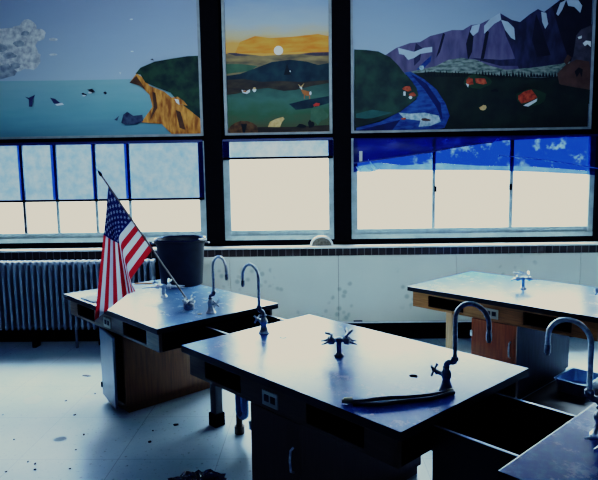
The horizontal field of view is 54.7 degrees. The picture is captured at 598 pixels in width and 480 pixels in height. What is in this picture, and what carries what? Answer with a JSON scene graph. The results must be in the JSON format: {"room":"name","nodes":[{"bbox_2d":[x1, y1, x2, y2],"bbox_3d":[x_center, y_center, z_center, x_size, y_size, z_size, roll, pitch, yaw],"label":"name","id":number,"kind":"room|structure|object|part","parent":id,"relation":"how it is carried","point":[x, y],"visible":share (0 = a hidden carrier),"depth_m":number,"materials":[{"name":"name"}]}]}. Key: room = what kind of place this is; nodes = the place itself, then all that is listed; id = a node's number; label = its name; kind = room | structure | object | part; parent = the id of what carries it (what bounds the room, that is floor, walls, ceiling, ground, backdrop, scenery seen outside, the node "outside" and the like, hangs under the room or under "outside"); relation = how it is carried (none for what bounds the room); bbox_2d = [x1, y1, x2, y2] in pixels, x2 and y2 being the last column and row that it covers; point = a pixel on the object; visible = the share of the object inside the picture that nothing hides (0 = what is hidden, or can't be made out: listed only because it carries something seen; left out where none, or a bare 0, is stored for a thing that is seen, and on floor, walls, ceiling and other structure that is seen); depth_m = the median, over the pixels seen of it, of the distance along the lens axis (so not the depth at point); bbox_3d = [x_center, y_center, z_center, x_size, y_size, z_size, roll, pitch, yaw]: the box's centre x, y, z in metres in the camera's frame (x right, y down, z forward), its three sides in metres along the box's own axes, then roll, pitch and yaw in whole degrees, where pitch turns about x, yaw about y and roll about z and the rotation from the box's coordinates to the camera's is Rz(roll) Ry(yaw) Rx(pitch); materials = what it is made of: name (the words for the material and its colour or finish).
{"room":"science classroom","nodes":[
{"label":"science classroom","id":0,"kind":"room"},
{"bbox_2d":[0,337,597,479],"bbox_3d":[0.082,1.481,2.418,8.600,0.100,7.665,-1,7,2],"label":"floor","id":1,"kind":"structure","parent":0,"point":[114,445],"depth_m":3.93,"materials":[{"name":"tile"}]},
{"bbox_2d":[53,436,66,441],"bbox_3d":[-1.558,1.298,3.777,0.090,0.001,0.081,4,8,39],"label":"paper scrap","id":2,"kind":"object","parent":1,"relation":"on","point":[60,438],"visible":1,"depth_m":3.77,"materials":[{"name":"white paper"}]},
{"bbox_2d":[0,258,155,347],"bbox_3d":[-2.676,0.640,5.789,2.512,0.882,0.171,-1,7,2],"label":"radiator","id":3,"kind":"object","parent":1,"relation":"on","point":[32,292],"visible":0.68,"depth_m":5.72,"materials":[{"name":"metal"}]},
{"bbox_3d":[-2.656,0.973,5.838,0.040,0.210,0.100,-1,7,2],"label":"leg","id":4,"kind":"part","parent":3,"relation":"part of","materials":[{"name":"black paint"}]},
{"bbox_2d":[64,280,277,412],"bbox_3d":[-1.042,0.827,4.529,1.019,0.750,1.537,-7,9,-42],"label":"table","id":5,"kind":"object","parent":1,"relation":"on","point":[144,364],"visible":0.88,"depth_m":4.22,"materials":[{"name":"wood"},{"name":"black paint"},{"name":"black epoxy resin"}]},
{"bbox_2d":[80,295,96,302],"bbox_3d":[-1.578,0.456,4.501,0.224,0.010,0.155,6,9,44],"label":"notepad","id":6,"kind":"object","parent":5,"relation":"on","point":[93,299],"visible":0.52,"depth_m":4.48,"materials":[{"name":"white paper"}]},
{"bbox_2d":[103,317,110,328],"bbox_3d":[-1.395,0.602,4.208,0.008,0.074,0.114,-7,9,-42],"label":"outlet plate","id":7,"kind":"object","parent":5,"relation":"attached to","point":[106,320],"depth_m":4.21,"materials":[{"name":"silver"}]},
{"bbox_3d":[-1.393,0.927,4.227,0.018,0.523,0.360,-5,8,-32],"label":"door","id":8,"kind":"part","parent":5,"relation":"part of","materials":[{"name":"laminate"}]},
{"bbox_2d":[142,278,184,297],"bbox_3d":[-1.065,0.378,4.547,0.335,0.138,0.100,-2,7,-12],"label":"turret","id":9,"kind":"object","parent":5,"relation":"on","point":[158,286],"visible":1,"depth_m":4.53,"materials":[{"name":"silver metal"}]},
{"bbox_2d":[64,280,277,334],"bbox_3d":[-1.037,0.472,4.498,0.991,0.038,1.537,-7,9,-42],"label":"countertop","id":10,"kind":"structure","parent":5,"relation":"on","point":[142,308],"depth_m":4.20,"materials":[{"name":"laminate"}]},
{"bbox_2d":[151,235,209,286],"bbox_3d":[-1.031,0.180,5.056,0.452,0.412,0.451,4,8,34],"label":"bucket","id":11,"kind":"object","parent":5,"relation":"on","point":[182,256],"visible":0.98,"depth_m":4.90,"materials":[{"name":"plastic"}]},
{"bbox_2d":[182,295,194,309],"bbox_3d":[-0.785,0.445,4.118,0.085,0.096,0.085,-4,7,-26],"label":"turret","id":12,"kind":"object","parent":5,"relation":"on","point":[188,304],"visible":1,"depth_m":4.09,"materials":[{"name":"silver metal"}]},
{"bbox_2d":[97,170,187,299],"bbox_3d":[-1.092,-0.022,4.072,0.610,0.950,0.024,-1,7,2],"label":"flagstaff","id":13,"kind":"object","parent":12,"relation":"on","point":[99,172],"visible":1,"depth_m":4.06,"materials":[{"name":"brown wood"}]},
{"bbox_2d":[95,187,152,319],"bbox_3d":[-1.259,0.101,4.110,0.466,0.973,0.103,-1,7,2],"label":"flag","id":14,"kind":"object","parent":13,"relation":"hanging from","point":[124,249],"visible":1,"depth_m":4.09,"materials":[{"name":"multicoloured fabric"}]},
{"bbox_3d":[-0.785,0.423,4.116,0.085,0.051,0.085,-4,7,-26],"label":"valve knob","id":15,"kind":"part","parent":12,"relation":"part of","materials":[{"name":"silver metal"}]},
{"bbox_2d":[206,255,227,313],"bbox_3d":[-0.552,0.306,3.906,0.068,0.413,0.244,-7,9,-42],"label":"tap","id":16,"kind":"object","parent":5,"relation":"on","point":[211,302],"visible":1,"depth_m":3.93,"materials":[{"name":"silver metal"}]},
{"bbox_2d":[206,299,215,313],"bbox_3d":[-0.609,0.453,3.988,0.068,0.104,0.068,-7,9,-42],"label":"tap","id":17,"kind":"object","parent":16,"relation":"on","point":[210,310],"depth_m":3.97,"materials":[{"name":"silver metal"}]},
{"bbox_2d":[168,469,226,479],"bbox_3d":[-0.566,1.310,3.109,0.306,0.100,0.272,2,7,26],"label":"plastic bag","id":18,"kind":"object","parent":1,"relation":"on","point":[209,474],"visible":1,"depth_m":3.15,"materials":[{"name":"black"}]},
{"bbox_2d":[205,314,284,434],"bbox_3d":[-0.281,0.918,3.920,0.508,0.685,0.495,-7,9,-42],"label":"sink","id":19,"kind":"object","parent":1,"relation":"on","point":[216,416],"visible":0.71,"depth_m":3.91,"materials":[{"name":"black stone"}]},
{"bbox_3d":[-0.563,1.060,3.931,0.060,0.408,0.060,-7,9,-42],"label":"leg","id":20,"kind":"part","parent":19,"relation":"part of","materials":[{"name":"grey metal"}]},
{"bbox_2d":[205,315,283,338],"bbox_3d":[-0.282,0.717,3.899,0.503,0.274,0.495,-7,9,-42],"label":"sink","id":21,"kind":"object","parent":19,"relation":"in","point":[221,329],"depth_m":4.05,"materials":[{"name":"black stone"}]},
{"bbox_2d":[181,315,527,479],"bbox_3d":[0.227,0.977,3.060,0.991,0.750,1.537,-7,9,-42],"label":"table","id":22,"kind":"object","parent":1,"relation":"on","point":[295,387],"visible":0.95,"depth_m":2.75,"materials":[{"name":"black stone"}]},
{"bbox_2d":[241,263,269,334],"bbox_3d":[-0.273,0.347,3.512,0.068,0.413,0.244,-7,9,-42],"label":"tap","id":23,"kind":"object","parent":22,"relation":"on","point":[263,321],"visible":1,"depth_m":3.47,"materials":[{"name":"silver metal"}]},
{"bbox_2d":[258,317,269,334],"bbox_3d":[-0.211,0.507,3.466,0.068,0.104,0.068,-7,9,-42],"label":"tap","id":24,"kind":"object","parent":23,"relation":"on","point":[263,321],"depth_m":3.45,"materials":[{"name":"silver metal"}]},
{"bbox_2d":[264,394,268,401],"bbox_3d":[-0.155,0.750,2.742,0.004,0.033,0.032,-7,9,-42],"label":"socket","id":25,"kind":"object","parent":22,"relation":"attached to","point":[266,398],"depth_m":2.74,"materials":[{"name":"black plastic"}]},
{"bbox_2d":[262,389,277,409],"bbox_3d":[-0.137,0.753,2.730,0.008,0.074,0.114,-7,9,-42],"label":"outlet plate","id":26,"kind":"object","parent":22,"relation":"attached to","point":[269,396],"depth_m":2.73,"materials":[{"name":"silver"}]},
{"bbox_2d":[270,397,274,404],"bbox_3d":[-0.124,0.753,2.708,0.004,0.033,0.032,-7,9,-42],"label":"socket","id":27,"kind":"object","parent":22,"relation":"attached to","point":[272,400],"depth_m":2.71,"materials":[{"name":"black plastic"}]},
{"bbox_3d":[-0.110,1.076,2.765,0.018,0.523,0.360,-7,9,-42],"label":"door","id":28,"kind":"part","parent":22,"relation":"part of","materials":[{"name":"brown wood"}]},
{"bbox_3d":[-0.034,1.009,2.640,0.033,0.130,0.012,-7,9,-42],"label":"handle","id":29,"kind":"part","parent":22,"relation":"part of","materials":[{"name":"silver metal"}]},
{"bbox_2d":[321,327,356,357],"bbox_3d":[0.208,0.536,3.006,0.196,0.138,0.111,-2,7,-11],"label":"turret","id":30,"kind":"object","parent":22,"relation":"on","point":[330,340],"visible":1,"depth_m":2.99,"materials":[{"name":"silver metal"}]},
{"bbox_3d":[0.257,0.489,2.998,0.017,0.045,0.068,4,8,37],"label":"lever","id":31,"kind":"part","parent":30,"relation":"part of","materials":[{"name":"silver metal"}]},
{"bbox_2d":[342,388,455,405],"bbox_3d":[0.427,0.657,2.407,0.503,0.027,0.077,-2,7,-11],"label":"hose","id":32,"kind":"object","parent":22,"relation":"on","point":[440,394],"visible":1,"depth_m":2.40,"materials":[{"name":"black rubber"}]},
{"bbox_2d":[430,301,491,390],"bbox_3d":[0.685,0.455,2.448,0.068,0.413,0.280,-7,9,-42],"label":"tap","id":33,"kind":"object","parent":22,"relation":"on","point":[446,374],"visible":0.99,"depth_m":2.46,"materials":[{"name":"silver metal"}]},
{"bbox_3d":[0.598,0.574,2.561,0.053,0.053,0.014,-7,9,-42],"label":"cross handle","id":34,"kind":"part","parent":33,"relation":"part of","materials":[{"name":"silver metal"}]},
{"bbox_3d":[0.619,0.584,2.539,0.021,0.028,0.048,-7,9,-42],"label":"valve stem","id":35,"kind":"part","parent":33,"relation":"part of","materials":[{"name":"silver metal"}]},
{"bbox_2d":[438,369,453,390],"bbox_3d":[0.641,0.603,2.517,0.068,0.104,0.068,-7,9,-42],"label":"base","id":36,"kind":"object","parent":33,"relation":"on","point":[446,374],"depth_m":2.50,"materials":[{"name":"silver metal"}]},
{"bbox_2d":[407,271,597,398],"bbox_3d":[1.792,0.771,4.628,0.991,0.750,1.537,-7,9,-42],"label":"table","id":37,"kind":"object","parent":1,"relation":"on","point":[520,319],"visible":0.8,"depth_m":4.39,"materials":[{"name":"wood"},{"name":"black paint"},{"name":"blue laminate"}]},
{"bbox_3d":[1.345,0.795,5.130,0.060,0.600,0.060,-7,9,-42],"label":"leg","id":38,"kind":"part","parent":37,"relation":"part of","materials":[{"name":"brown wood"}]},
{"bbox_2d":[484,308,497,319],"bbox_3d":[1.428,0.547,4.297,0.008,0.074,0.114,-7,9,-42],"label":"outlet plate","id":39,"kind":"object","parent":37,"relation":"attached to","point":[493,312],"depth_m":4.28,"materials":[{"name":"silver"}]},
{"bbox_3d":[1.455,0.870,4.333,0.018,0.523,0.360,-7,9,-42],"label":"door","id":40,"kind":"part","parent":37,"relation":"part of","materials":[{"name":"brown wood"}]},
{"bbox_2d":[407,271,597,322],"bbox_3d":[1.786,0.417,4.587,0.991,0.038,1.537,-7,9,-42],"label":"countertop","id":41,"kind":"structure","parent":37,"relation":"on","point":[579,302],"depth_m":4.48,"materials":[{"name":"grey laminate"}]},
{"bbox_3d":[1.530,0.803,4.207,0.033,0.130,0.012,-7,9,-42],"label":"handle","id":42,"kind":"part","parent":37,"relation":"part of","materials":[{"name":"silver metal"}]},
{"bbox_2d":[511,271,534,289],"bbox_3d":[1.785,0.321,4.655,0.190,0.138,0.128,-3,7,-16],"label":"turret","id":43,"kind":"object","parent":37,"relation":"on","point":[518,277],"visible":1,"depth_m":4.62,"materials":[{"name":"silver metal"}]},
{"bbox_2d":[432,380,597,450],"bbox_3d":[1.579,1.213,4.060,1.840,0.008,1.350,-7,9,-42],"label":"table","id":44,"kind":"object","parent":1,"relation":"on","point":[549,396],"visible":0.16,"depth_m":4.26,"materials":[{"name":"black"}]},
{"bbox_2d":[554,367,597,396],"bbox_3d":[2.162,1.101,4.464,0.360,0.104,0.255,-7,9,-42],"label":"basin","id":45,"kind":"object","parent":44,"relation":"on","point":[573,381],"visible":0.91,"depth_m":4.44,"materials":[{"name":"blue plastic"}]},
{"bbox_2d":[498,403,597,479],"bbox_3d":[1.522,1.119,1.649,0.991,0.750,1.537,-7,9,-42],"label":"table","id":46,"kind":"object","parent":1,"relation":"on","point":[564,454],"visible":1,"depth_m":1.92,"materials":[{"name":"black stone"}]},
{"bbox_2d":[432,392,575,479],"bbox_3d":[0.879,0.877,2.341,0.500,0.277,0.457,-7,9,-42],"label":"sink","id":47,"kind":"object","parent":46,"relation":"attached to","point":[474,443],"visible":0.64,"depth_m":2.46,"materials":[{"name":"black stone"}]},
{"bbox_2d":[544,317,597,435],"bbox_3d":[1.020,0.491,2.086,0.279,0.413,0.071,5,9,40],"label":"tap","id":48,"kind":"object","parent":46,"relation":"on","point":[589,392],"visible":1,"depth_m":2.07,"materials":[{"name":"silver metal"}]},
{"bbox_2d":[589,410,597,435],"bbox_3d":[1.073,0.649,2.059,0.068,0.104,0.068,-7,9,-42],"label":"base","id":49,"kind":"object","parent":48,"relation":"on","point":[594,432],"depth_m":2.06,"materials":[{"name":"silver metal"}]},
{"bbox_2d":[584,427,597,450],"bbox_3d":[1.021,0.657,1.849,0.193,0.138,0.121,-1,7,-5],"label":"turret","id":50,"kind":"object","parent":46,"relation":"on","point":[595,437],"visible":1,"depth_m":1.88,"materials":[{"name":"silver metal"}]},
{"bbox_2d":[0,0,597,290],"bbox_3d":[0.145,-0.743,5.884,8.600,3.520,0.265,-1,7,2],"label":"wall","id":51,"kind":"structure","parent":0,"point":[156,263],"depth_m":5.89,"materials":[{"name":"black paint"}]},
{"bbox_2d":[0,0,203,138],"bbox_3d":[-2.519,-1.725,5.793,3.101,1.405,0.050,-1,7,2],"label":"painting","id":52,"kind":"object","parent":51,"relation":"attached to","point":[69,68],"visible":0.98,"depth_m":5.78,"materials":[{"name":"paint"}]},
{"bbox_2d":[0,141,206,242],"bbox_3d":[-2.522,-0.476,5.921,3.160,1.005,0.085,-1,7,2],"label":"window","id":53,"kind":"structure","parent":51,"relation":"in","point":[43,237],"depth_m":5.93,"materials":[{"name":"paint"},{"name":"glass"}]},
{"bbox_3d":[-2.522,-0.050,5.975,3.069,0.055,0.055,-1,7,2],"label":"rail","id":54,"kind":"part","parent":53,"relation":"part of","materials":[{"name":"paint"}]},
{"bbox_2d":[0,140,204,202],"bbox_3d":[-2.507,-0.683,5.838,3.100,0.599,0.014,-1,7,2],"label":"roller shade","id":55,"kind":"object","parent":53,"relation":"attached to","point":[152,170],"visible":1,"depth_m":5.82,"materials":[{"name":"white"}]},
{"bbox_2d":[199,0,224,243],"bbox_3d":[-0.860,-1.222,5.813,0.177,2.520,0.185,-1,7,2],"label":"window frame post","id":56,"kind":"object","parent":51,"relation":"attached to","point":[209,12],"depth_m":5.72,"materials":[{"name":"black metal"}]},
{"bbox_2d":[200,257,230,291],"bbox_3d":[-1.029,0.513,5.910,0.660,0.676,0.030,-1,7,2],"label":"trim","id":57,"kind":"structure","parent":51,"relation":"attached to","point":[221,283],"depth_m":5.87,"materials":[{"name":"white paint"}]},
{"bbox_2d":[221,0,332,134],"bbox_3d":[-0.215,-1.754,5.733,1.081,1.405,0.050,-1,7,2],"label":"painting","id":58,"kind":"object","parent":51,"relation":"attached to","point":[277,54],"visible":1,"depth_m":5.74,"materials":[{"name":"paint"}]},
{"bbox_2d":[222,141,333,239],"bbox_3d":[-0.204,-0.506,5.860,1.108,1.005,0.085,-1,7,2],"label":"window","id":59,"kind":"structure","parent":51,"relation":"in","point":[230,234],"depth_m":5.87,"materials":[{"name":"paint"}]},
{"bbox_2d":[222,137,332,159],"bbox_3d":[-0.211,-0.909,5.755,1.100,0.204,0.014,-1,7,2],"label":"roller shade","id":60,"kind":"object","parent":59,"relation":"attached to","point":[267,148],"visible":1,"depth_m":5.75,"materials":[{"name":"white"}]},
{"bbox_3d":[-0.189,-0.079,5.914,1.014,0.055,0.055,-1,7,2],"label":"rail","id":61,"kind":"part","parent":59,"relation":"part of","materials":[{"name":"paint"}]},
{"bbox_2d":[230,256,338,321],"bbox_3d":[-0.147,0.501,5.887,1.096,0.676,0.030,-1,7,2],"label":"wall panel","id":62,"kind":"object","parent":51,"relation":"attached to","point":[300,286],"depth_m":5.87,"materials":[{"name":"white paint"}]},
{"bbox_2d":[0,322,570,341],"bbox_3d":[0.168,0.931,5.950,8.600,0.178,0.030,-1,7,2],"label":"baseboard","id":63,"kind":"structure","parent":51,"relation":"attached to","point":[424,329],"depth_m":5.92,"materials":[{"name":"black paint"}]},
{"bbox_2d":[0,236,592,247],"bbox_3d":[0.155,0.011,5.914,8.600,0.045,0.090,-1,7,2],"label":"trim","id":64,"kind":"structure","parent":51,"relation":"attached to","point":[539,238],"depth_m":5.85,"materials":[{"name":"black paint"}]},
{"bbox_2d":[0,129,596,142],"bbox_3d":[0.139,-1.036,5.803,8.600,0.050,0.090,-1,7,2],"label":"trim","id":65,"kind":"structure","parent":51,"relation":"attached to","point":[568,131],"depth_m":5.75,"materials":[{"name":"black paint"}]},
{"bbox_2d":[0,245,597,259],"bbox_3d":[0.156,0.112,5.893,8.600,0.084,0.115,-1,7,2],"label":"trim","id":66,"kind":"structure","parent":51,"relation":"attached to","point":[569,248],"depth_m":5.83,"materials":[{"name":"tile"}]},
{"bbox_2d":[0,241,597,252],"bbox_3d":[0.154,0.067,5.824,8.600,0.020,0.160,-1,7,2],"label":"trim","id":67,"kind":"structure","parent":51,"relation":"attached to","point":[573,242],"depth_m":5.77,"materials":[{"name":"paint"}]},
{"bbox_2d":[310,236,332,245],"bbox_3d":[0.228,0.004,5.815,0.232,0.101,0.061,-1,7,2],"label":"round vent","id":68,"kind":"object","parent":67,"relation":"on","point":[319,240],"visible":1,"depth_m":5.79,"materials":[{"name":"paint"}]},
{"bbox_2d":[332,0,351,241],"bbox_3d":[0.427,-1.239,5.779,0.173,2.520,0.185,-1,7,2],"label":"trim","id":69,"kind":"structure","parent":51,"relation":"attached to","point":[341,20],"depth_m":5.69,"materials":[{"name":"black metal"}]},
{"bbox_2d":[339,254,455,321],"bbox_3d":[0.992,0.487,5.857,1.176,0.676,0.030,-1,7,2],"label":"wall panel","id":70,"kind":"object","parent":51,"relation":"attached to","point":[371,287],"depth_m":5.84,"materials":[{"name":"white paint"}]},
{"bbox_2d":[342,320,471,322],"bbox_3d":[1.555,0.823,5.872,5.820,0.012,0.050,-1,7,2],"label":"trim","id":71,"kind":"structure","parent":51,"relation":"attached to","point":[458,320],"depth_m":5.86,"materials":[{"name":"paint"}]},
{"bbox_2d":[351,138,594,238],"bbox_3d":[1.730,-0.530,5.809,2.407,1.005,0.085,-1,7,2],"label":"window","id":72,"kind":"structure","parent":51,"relation":"in","point":[509,230],"depth_m":5.82,"materials":[{"name":"paint"}]},
{"bbox_3d":[1.742,-0.104,5.864,2.316,0.055,0.055,-1,7,2],"label":"rail","id":73,"kind":"part","parent":72,"relation":"part of","materials":[{"name":"paint"}]},
{"bbox_2d":[350,0,596,132],"bbox_3d":[1.689,-1.778,5.679,2.371,1.405,0.058,-1,7,2],"label":"painting","id":74,"kind":"object","parent":51,"relation":"attached to","point":[417,65],"visible":0.91,"depth_m":5.68,"materials":[{"name":"paint"}]},
{"bbox_2d":[353,134,597,174],"bbox_3d":[1.759,-0.817,5.680,2.442,0.402,0.049,-1,7,2],"label":"tarpaulin","id":75,"kind":"object","parent":51,"relation":"hanging from","point":[574,153],"visible":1,"depth_m":5.68,"materials":[{"name":"blue plastic"}]},
{"bbox_2d":[456,253,580,319],"bbox_3d":[2.197,0.472,5.826,1.226,0.676,0.030,-1,7,2],"label":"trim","id":76,"kind":"structure","parent":51,"relation":"attached to","point":[552,267],"depth_m":5.79,"materials":[{"name":"white paint"}]},
{"bbox_2d":[579,252,597,286],"bbox_3d":[3.636,0.453,5.788,1.646,0.676,0.030,-1,7,2],"label":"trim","id":77,"kind":"structure","parent":51,"relation":"attached to","point":[588,261],"depth_m":5.77,"materials":[{"name":"white paint"}]},
{"bbox_2d":[592,9,597,240],"bbox_3d":[2.958,-1.261,5.714,0.065,2.540,0.185,-1,7,2],"label":"trim","id":78,"kind":"structure","parent":51,"relation":"attached to","point":[595,105],"depth_m":5.72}
]}

